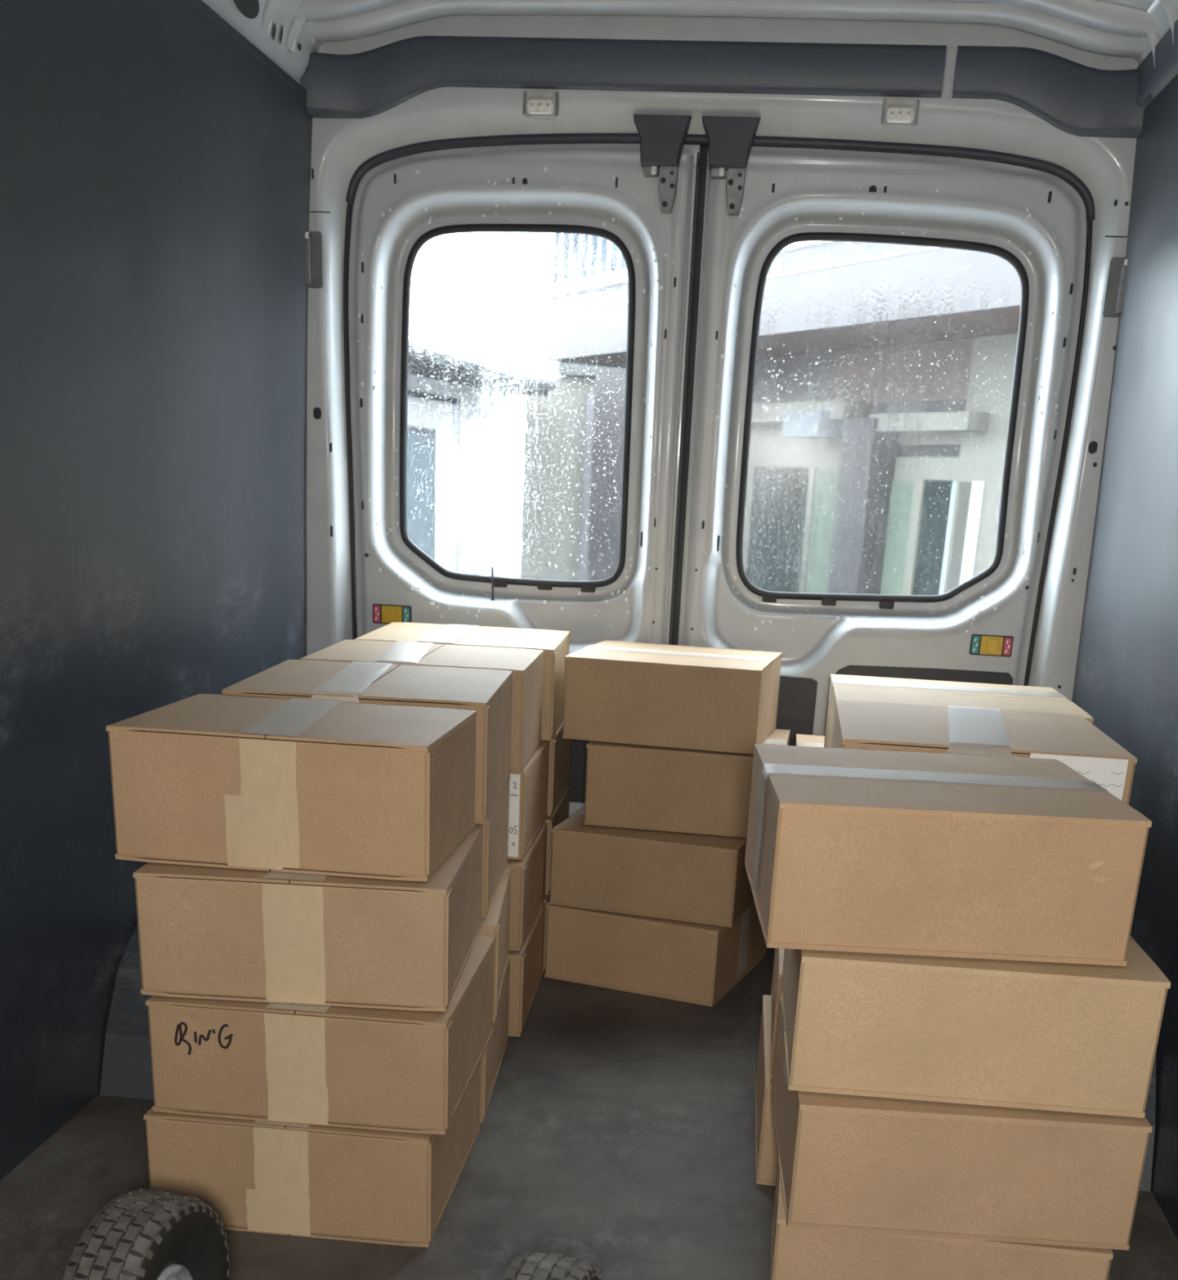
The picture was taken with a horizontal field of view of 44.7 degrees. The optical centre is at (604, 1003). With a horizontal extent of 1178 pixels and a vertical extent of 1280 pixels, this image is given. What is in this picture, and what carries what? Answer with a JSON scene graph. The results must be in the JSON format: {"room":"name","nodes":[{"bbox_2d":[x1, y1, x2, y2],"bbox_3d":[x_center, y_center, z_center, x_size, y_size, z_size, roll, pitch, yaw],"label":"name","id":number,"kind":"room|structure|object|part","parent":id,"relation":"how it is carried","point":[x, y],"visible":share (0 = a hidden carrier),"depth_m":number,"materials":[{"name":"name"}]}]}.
{"room":"cargo van interior","nodes":[
{"label":"cargo van interior","id":0,"kind":"room"},
{"bbox_2d":[0,0,312,1180],"bbox_3d":[-0.842,-0.429,1.496,0.225,1.795,3.990,5,20,5],"label":"wall","id":1,"kind":"structure","parent":0,"point":[155,170],"depth_m":2.38,"materials":[{"name":"grey metal"}]},
{"bbox_2d":[0,947,1177,1279],"bbox_3d":[-0.079,0.495,1.775,2.000,0.060,4.080,5,20,5],"label":"floor","id":2,"kind":"structure","parent":0,"point":[617,1133],"depth_m":2.28,"materials":[{"name":"grey rubber"}]},
{"bbox_2d":[143,1060,480,1247],"bbox_3d":[-0.432,0.186,2.239,0.415,0.175,0.409,4,20,5],"label":"cardboard box","id":3,"kind":"object","parent":2,"relation":"on","point":[354,1184],"visible":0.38,"depth_m":2.05,"materials":[{"name":"brown cardboard"}]},
{"bbox_2d":[145,935,495,1134],"bbox_3d":[-0.409,0.022,2.187,0.424,0.171,0.408,4,20,4],"label":"cardboard box","id":4,"kind":"object","parent":3,"relation":"on","point":[369,1068],"visible":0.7,"depth_m":2.00,"materials":[{"name":"brown cardboard"}]},
{"bbox_2d":[133,823,483,1011],"bbox_3d":[-0.419,-0.152,2.150,0.428,0.178,0.408,3,20,1],"label":"cardboard box","id":5,"kind":"object","parent":4,"relation":"on","point":[204,932],"visible":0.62,"depth_m":1.96,"materials":[{"name":"brown cardboard"}]},
{"bbox_2d":[106,693,476,881],"bbox_3d":[-0.435,-0.326,2.090,0.441,0.187,0.341,5,20,5],"label":"cardboard box","id":6,"kind":"object","parent":5,"relation":"on","point":[305,785],"visible":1,"depth_m":1.94,"materials":[{"name":"brown cardboard"}]},
{"bbox_2d":[62,1188,601,1279],"bbox_3d":[-0.355,0.453,1.381,0.562,0.259,0.751,7,20,12],"label":"wheels","id":7,"kind":"object","parent":2,"relation":"on","point":[140,1234],"visible":1,"depth_m":1.58,"materials":[{"name":"rubber"}]},
{"bbox_2d":[479,959,510,1123],"bbox_3d":[-0.402,0.047,2.631,0.418,0.175,0.396,3,20,2],"label":"cardboard box","id":8,"kind":"object","parent":2,"relation":"on","point":[491,1058],"visible":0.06,"depth_m":2.62,"materials":[{"name":"brown cardboard"}]},
{"bbox_2d":[478,867,510,1022],"bbox_3d":[-0.390,-0.124,2.589,0.419,0.175,0.396,2,20,-1],"label":"cardboard box","id":9,"kind":"object","parent":8,"relation":"on","point":[495,924],"visible":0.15,"depth_m":2.53,"materials":[{"name":"brown cardboard"}]},
{"bbox_2d":[474,774,510,917],"bbox_3d":[-0.394,-0.302,2.563,0.415,0.175,0.396,3,20,1],"label":"cardboard box","id":10,"kind":"object","parent":9,"relation":"on","point":[495,826],"visible":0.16,"depth_m":2.51,"materials":[{"name":"brown cardboard"}]},
{"bbox_2d":[221,659,512,823],"bbox_3d":[-0.385,-0.462,2.462,0.416,0.194,0.428,3,20,1],"label":"cardboard box","id":11,"kind":"object","parent":10,"relation":"on","point":[487,692],"visible":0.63,"depth_m":2.36,"materials":[{"name":"brown cardboard"}]},
{"bbox_2d":[506,902,545,1036],"bbox_3d":[-0.358,-0.094,3.030,0.423,0.175,0.396,4,20,3],"label":"cardboard box","id":12,"kind":"object","parent":2,"relation":"on","point":[525,966],"visible":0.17,"depth_m":2.90,"materials":[{"name":"brown cardboard"}]},
{"bbox_2d":[505,822,547,950],"bbox_3d":[-0.350,-0.266,2.988,0.419,0.175,0.396,4,20,4],"label":"cardboard box","id":13,"kind":"object","parent":12,"relation":"on","point":[527,874],"visible":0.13,"depth_m":2.87,"materials":[{"name":"brown cardboard"}]},
{"bbox_2d":[507,740,550,859],"bbox_3d":[-0.345,-0.442,2.960,0.419,0.175,0.396,4,20,4],"label":"cardboard box","id":14,"kind":"object","parent":13,"relation":"on","point":[528,789],"visible":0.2,"depth_m":2.83,"materials":[{"name":"cardboard"}]},
{"bbox_2d":[299,640,544,773],"bbox_3d":[-0.348,-0.600,2.851,0.420,0.194,0.370,4,20,2],"label":"cardboard box","id":15,"kind":"object","parent":14,"relation":"on","point":[526,665],"visible":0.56,"depth_m":2.78,"materials":[{"name":"brown cardboard"}]},
{"bbox_2d":[542,891,550,972],"bbox_3d":[-0.324,-0.232,3.419,0.423,0.175,0.396,4,20,4],"label":"cardboard box","id":16,"kind":"object","parent":2,"relation":"on","point":[547,897],"visible":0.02,"depth_m":3.22,"materials":[{"name":"brown cardboard"}]},
{"bbox_2d":[544,786,570,895],"bbox_3d":[-0.313,-0.405,3.383,0.423,0.175,0.396,4,20,4],"label":"cardboard box","id":17,"kind":"object","parent":16,"relation":"on","point":[561,813],"visible":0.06,"depth_m":3.21,"materials":[{"name":"brown cardboard"}]},
{"bbox_2d":[546,719,571,815],"bbox_3d":[-0.305,-0.577,3.342,0.423,0.175,0.396,4,20,4],"label":"cardboard box","id":18,"kind":"object","parent":17,"relation":"on","point":[560,748],"visible":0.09,"depth_m":3.26,"materials":[{"name":"brown cardboard"}]},
{"bbox_2d":[353,622,569,740],"bbox_3d":[-0.307,-0.737,3.238,0.425,0.194,0.430,4,20,2],"label":"cardboard box","id":19,"kind":"object","parent":18,"relation":"on","point":[555,644],"visible":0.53,"depth_m":3.15,"materials":[{"name":"brown cardboard"}]},
{"bbox_2d":[544,899,766,1006],"bbox_3d":[0.132,-0.168,3.305,0.400,0.173,0.416,10,21,20],"label":"cardboard box","id":20,"kind":"object","parent":2,"relation":"on","point":[689,962],"visible":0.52,"depth_m":3.13,"materials":[{"name":"brown cardboard"}]},
{"bbox_2d":[548,807,753,927],"bbox_3d":[0.139,-0.335,3.258,0.414,0.172,0.416,8,20,15],"label":"cardboard box","id":21,"kind":"object","parent":20,"relation":"on","point":[687,877],"visible":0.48,"depth_m":3.07,"materials":[{"name":"brown cardboard"}]},
{"bbox_2d":[583,729,790,837],"bbox_3d":[0.198,-0.521,3.264,0.421,0.178,0.416,6,20,8],"label":"cardboard box","id":22,"kind":"object","parent":21,"relation":"on","point":[628,785],"visible":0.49,"depth_m":3.08,"materials":[{"name":"brown cardboard"}]},
{"bbox_2d":[562,640,782,754],"bbox_3d":[0.162,-0.697,3.220,0.422,0.178,0.401,7,20,11],"label":"cardboard box","id":23,"kind":"object","parent":22,"relation":"on","point":[712,699],"visible":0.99,"depth_m":3.05,"materials":[{"name":"brown cardboard"}]},
{"bbox_2d":[755,994,778,1186],"bbox_3d":[0.477,0.152,2.455,0.421,0.177,0.434,4,20,4],"label":"cardboard box","id":24,"kind":"object","parent":2,"relation":"on","point":[767,1152],"visible":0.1,"depth_m":2.29,"materials":[{"name":"brown cardboard"}]},
{"bbox_2d":[769,948,784,1078],"bbox_3d":[0.497,-0.018,2.407,0.421,0.177,0.434,5,20,5],"label":"cardboard box","id":25,"kind":"object","parent":24,"relation":"on","point":[776,988],"visible":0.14,"depth_m":2.29,"materials":[{"name":"brown cardboard"}]},
{"bbox_3d":[0.537,-0.187,2.355,0.421,0.177,0.434,5,20,5],"label":"cardboard box","id":26,"kind":"object","parent":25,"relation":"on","visible":0},
{"bbox_2d":[831,699,1136,805],"bbox_3d":[0.580,-0.358,2.306,0.419,0.182,0.439,5,20,6],"label":"cardboard box","id":27,"kind":"object","parent":26,"relation":"on","point":[1071,740],"visible":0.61,"depth_m":2.18,"materials":[{"name":"cardboard"}]},
{"bbox_2d":[769,1162,1113,1279],"bbox_3d":[0.451,0.306,2.023,0.420,0.176,0.406,5,20,7],"label":"cardboard box","id":28,"kind":"object","parent":2,"relation":"on","point":[796,1253],"visible":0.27,"depth_m":1.82,"materials":[{"name":"brown cardboard"}]},
{"bbox_2d":[771,994,1152,1250],"bbox_3d":[0.457,0.146,1.953,0.427,0.172,0.406,4,20,2],"label":"cardboard box","id":29,"kind":"object","parent":28,"relation":"on","point":[847,1162],"visible":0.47,"depth_m":1.76,"materials":[{"name":"brown cardboard"}]},
{"bbox_2d":[781,935,1170,1118],"bbox_3d":[0.465,-0.027,1.916,0.434,0.178,0.406,4,20,4],"label":"cardboard box","id":30,"kind":"object","parent":29,"relation":"on","point":[1080,1038],"visible":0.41,"depth_m":1.73,"materials":[{"name":"brown cardboard"}]},
{"bbox_2d":[744,743,1151,966],"bbox_3d":[0.420,-0.209,1.884,0.435,0.181,0.413,3,20,1],"label":"cardboard box","id":31,"kind":"object","parent":30,"relation":"on","point":[851,850],"visible":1,"depth_m":1.70,"materials":[{"name":"brown cardboard"}]},
{"bbox_3d":[0.567,-0.017,2.940,0.404,0.176,0.441,5,20,6],"label":"cardboard box","id":32,"kind":"object","parent":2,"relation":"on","visible":0},
{"bbox_3d":[0.575,-0.183,2.880,0.404,0.176,0.441,5,20,6],"label":"cardboard box","id":33,"kind":"object","parent":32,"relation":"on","visible":0},
{"bbox_3d":[0.631,-0.345,2.816,0.424,0.176,0.441,5,20,6],"label":"cardboard box","id":34,"kind":"object","parent":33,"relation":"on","visible":0},
{"bbox_2d":[823,674,1093,747],"bbox_3d":[0.656,-0.509,2.755,0.449,0.176,0.441,5,20,6],"label":"cardboard box","id":35,"kind":"object","parent":34,"relation":"on","point":[842,687],"visible":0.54,"depth_m":2.72,"materials":[{"name":"brown cardboard"}]},
{"bbox_3d":[0.603,-0.152,3.321,0.394,0.175,0.323,5,20,5],"label":"cardboard box","id":36,"kind":"object","parent":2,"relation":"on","visible":0},
{"bbox_3d":[0.611,-0.316,3.262,0.394,0.174,0.323,5,20,5],"label":"cardboard box","id":37,"kind":"object","parent":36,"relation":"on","visible":0},
{"bbox_2d":[795,733,824,747],"bbox_3d":[0.619,-0.481,3.203,0.394,0.175,0.323,5,20,5],"label":"cardboard box","id":38,"kind":"object","parent":37,"relation":"on","point":[810,740],"visible":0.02,"depth_m":3.25,"materials":[{"name":"brown cardboard"}]},
{"bbox_2d":[192,0,1177,99],"bbox_3d":[0.006,-1.298,1.100,1.732,0.215,4.020,5,20,5],"label":"ceiling","id":39,"kind":"structure","parent":0,"point":[287,32],"depth_m":2.80,"materials":[{"name":"white paint"}]},
{"bbox_3d":[-0.810,-1.327,1.165,0.096,0.150,3.970,5,20,5],"label":"rail","id":40,"kind":"part","parent":39,"relation":"part of","materials":[{"name":"white metal"}]},
{"bbox_3d":[0.813,-1.192,1.011,0.096,0.150,3.970,5,20,5],"label":"rail","id":41,"kind":"part","parent":39,"relation":"part of","materials":[{"name":"white metal"}]},
{"bbox_2d":[304,14,1137,701],"bbox_3d":[0.202,-1.146,3.302,1.870,2.020,0.199,5,20,5],"label":"door frame","id":42,"kind":"structure","parent":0,"point":[1100,170],"depth_m":3.03,"materials":[{"name":"white paint"}]},
{"bbox_3d":[-0.653,-1.632,3.145,0.024,0.098,0.018,5,20,5],"label":"check arm","id":43,"kind":"part","parent":42,"relation":"part of","materials":[{"name":"grey metal"}]},
{"bbox_3d":[-0.640,-1.636,3.152,0.044,0.112,0.006,5,20,5],"label":"door check plate","id":44,"kind":"part","parent":42,"relation":"part of","materials":[{"name":"grey metal"}]},
{"bbox_2d":[349,114,707,817],"bbox_3d":[-0.234,-1.073,3.395,0.849,1.820,0.158,5,20,5],"label":"door","id":45,"kind":"structure","parent":42,"relation":"in","point":[646,198],"depth_m":3.25,"materials":[{"name":"white paint"}]},
{"bbox_3d":[-0.550,-0.945,3.471,0.015,0.038,0.002,5,20,5],"label":"red panel","id":46,"kind":"part","parent":45,"relation":"part of","materials":[{"name":"red plastic"}]},
{"bbox_3d":[-0.478,-0.939,3.465,0.015,0.038,0.002,5,20,5],"label":"green panel","id":47,"kind":"part","parent":45,"relation":"part of","materials":[{"name":"teal plastic"}]},
{"bbox_2d":[490,565,494,600],"bbox_3d":[-0.266,-1.004,3.423,0.009,0.079,0.012,-3,21,-16],"label":"rod","id":48,"kind":"object","parent":45,"relation":"on","point":[492,570],"visible":1,"depth_m":3.42,"materials":[{"name":"black metal"}]},
{"bbox_3d":[-0.267,-1.005,3.424,0.005,0.078,0.011,-13,25,-37],"label":"rod","id":49,"kind":"part","parent":48,"relation":"part of","materials":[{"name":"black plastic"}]},
{"bbox_2d":[522,89,559,119],"bbox_3d":[-0.133,-1.880,2.993,0.074,0.050,0.019,5,20,5],"label":"lamp","id":50,"kind":"object","parent":42,"relation":"attached to","point":[537,104],"visible":1,"depth_m":2.99,"materials":[{"name":"white plastic"}]},
{"bbox_3d":[-0.133,-1.896,2.987,0.050,0.011,0.006,5,20,5],"label":"panel","id":51,"kind":"part","parent":50,"relation":"part of","materials":[{"name":"white plastic"}]},
{"bbox_2d":[299,35,946,118],"bbox_3d":[0.026,-1.910,2.976,1.330,0.155,0.112,5,20,5],"label":"trim","id":52,"kind":"structure","parent":42,"relation":"attached to","point":[373,82],"depth_m":2.95,"materials":[{"name":"plastic"}]},
{"bbox_2d":[678,116,1086,746],"bbox_3d":[0.612,-1.003,3.315,0.886,1.820,0.158,5,20,5],"label":"door","id":53,"kind":"structure","parent":42,"relation":"in","point":[759,201],"depth_m":3.20,"materials":[{"name":"white paint"}]},
{"bbox_3d":[0.864,-0.835,3.334,0.015,0.039,0.002,5,20,5],"label":"green panel","id":54,"kind":"part","parent":53,"relation":"part of","materials":[{"name":"teal plastic"}]},
{"bbox_3d":[0.936,-0.829,3.328,0.015,0.039,0.002,5,20,5],"label":"red panel","id":55,"kind":"part","parent":53,"relation":"part of","materials":[{"name":"red plastic"}]},
{"bbox_2d":[880,98,919,127],"bbox_3d":[0.604,-1.819,2.923,0.074,0.050,0.019,5,20,5],"label":"lamp","id":56,"kind":"object","parent":42,"relation":"attached to","point":[896,112],"visible":1,"depth_m":2.92,"materials":[{"name":"white plastic"}]},
{"bbox_3d":[0.604,-1.835,2.917,0.050,0.011,0.006,5,20,5],"label":"panel","id":57,"kind":"part","parent":56,"relation":"part of","materials":[{"name":"white plastic"}]},
{"bbox_2d":[951,45,1152,138],"bbox_3d":[0.902,-1.837,2.893,0.392,0.155,0.112,5,20,5],"label":"trim","id":58,"kind":"structure","parent":42,"relation":"attached to","point":[1076,99],"depth_m":2.87,"materials":[{"name":"plastic"}]},
{"bbox_3d":[1.070,-1.494,2.990,0.044,0.112,0.006,5,20,5],"label":"door check plate","id":59,"kind":"part","parent":42,"relation":"part of","materials":[{"name":"grey metal"}]},
{"bbox_3d":[1.080,-1.488,2.980,0.018,0.098,0.018,5,20,5],"label":"check arm","id":60,"kind":"part","parent":42,"relation":"part of","materials":[{"name":"grey metal"}]},
{"bbox_2d":[1071,73,1177,1240],"bbox_3d":[0.759,-0.296,1.344,0.225,1.795,3.990,5,20,5],"label":"wall","id":61,"kind":"structure","parent":0,"point":[1125,679],"depth_m":2.69,"materials":[{"name":"grey metal"}]},
{"bbox_2d":[1136,18,1177,106],"bbox_3d":[0.829,-1.170,1.006,0.012,0.074,3.950,5,20,5],"label":"trim","id":62,"kind":"structure","parent":61,"relation":"attached to","point":[1151,73],"depth_m":2.68,"materials":[{"name":"plastic"}]},
{"label":"outside","id":63,"kind":"structure","parent":0,"visible":0},
{"bbox_2d":[502,554,520,577],"bbox_3d":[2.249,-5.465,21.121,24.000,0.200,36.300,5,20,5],"label":"ground","id":64,"kind":"structure","parent":63,"point":[514,561],"depth_m":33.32,"materials":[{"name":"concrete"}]},
{"bbox_2d":[407,339,556,577],"bbox_3d":[-1.748,-3.502,10.757,0.872,2.740,6.147,8,20,14],"label":"house","id":65,"kind":"structure","parent":64,"relation":"on","point":[457,364],"depth_m":12.13,"materials":[{"name":"white paint"}]},
{"bbox_3d":[-1.585,-3.807,11.182,0.020,1.220,1.300,8,20,14],"label":"pane","id":66,"kind":"part","parent":65,"relation":"part of","materials":[{"name":"glass"}]},
{"bbox_2d":[519,362,625,580],"bbox_3d":[0.642,-4.513,13.718,2.880,2.860,0.510,5,20,5],"label":"pillar","id":67,"kind":"structure","parent":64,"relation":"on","point":[534,516],"depth_m":13.57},
{"bbox_2d":[532,232,1020,595],"bbox_3d":[1.910,-3.201,8.875,1.260,3.780,9.900,-8,22,-27],"label":"building","id":68,"kind":"structure","parent":64,"relation":"on","point":[977,287],"depth_m":9.39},
{"bbox_3d":[1.310,-3.378,10.662,0.070,1.150,0.760,-8,22,-27],"label":"pane","id":69,"kind":"part","parent":68,"relation":"part of","materials":[{"name":"grey glass"}]},
{"bbox_2d":[805,469,838,593],"bbox_3d":[1.612,-3.166,10.127,0.075,1.140,0.500,-8,22,-27],"label":"curtain","id":70,"kind":"object","parent":68,"relation":"hanging from","point":[814,586],"depth_m":10.16,"materials":[{"name":"fabric"}]},
{"bbox_3d":[1.722,-2.758,9.807,0.250,2.300,0.330,-8,22,-27],"label":"post","id":71,"kind":"part","parent":68,"relation":"part of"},
{"bbox_2d":[880,480,914,595],"bbox_3d":[1.963,-2.898,9.517,0.075,1.080,0.255,-8,22,-27],"label":"curtain","id":72,"kind":"object","parent":68,"relation":"hanging from","point":[888,548],"depth_m":9.45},
{"bbox_3d":[1.924,-4.093,9.315,0.040,0.340,1.420,-8,22,-27],"label":"brick panel","id":73,"kind":"part","parent":68,"relation":"part of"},
{"bbox_3d":[2.117,-2.799,9.251,0.070,1.088,0.250,-8,22,-27],"label":"pane","id":74,"kind":"part","parent":68,"relation":"part of","materials":[{"name":"glass"}]},
{"bbox_3d":[2.227,-2.721,9.058,0.070,1.082,0.200,-8,22,-27],"label":"pane","id":75,"kind":"part","parent":68,"relation":"part of","materials":[{"name":"glass"}]}
]}

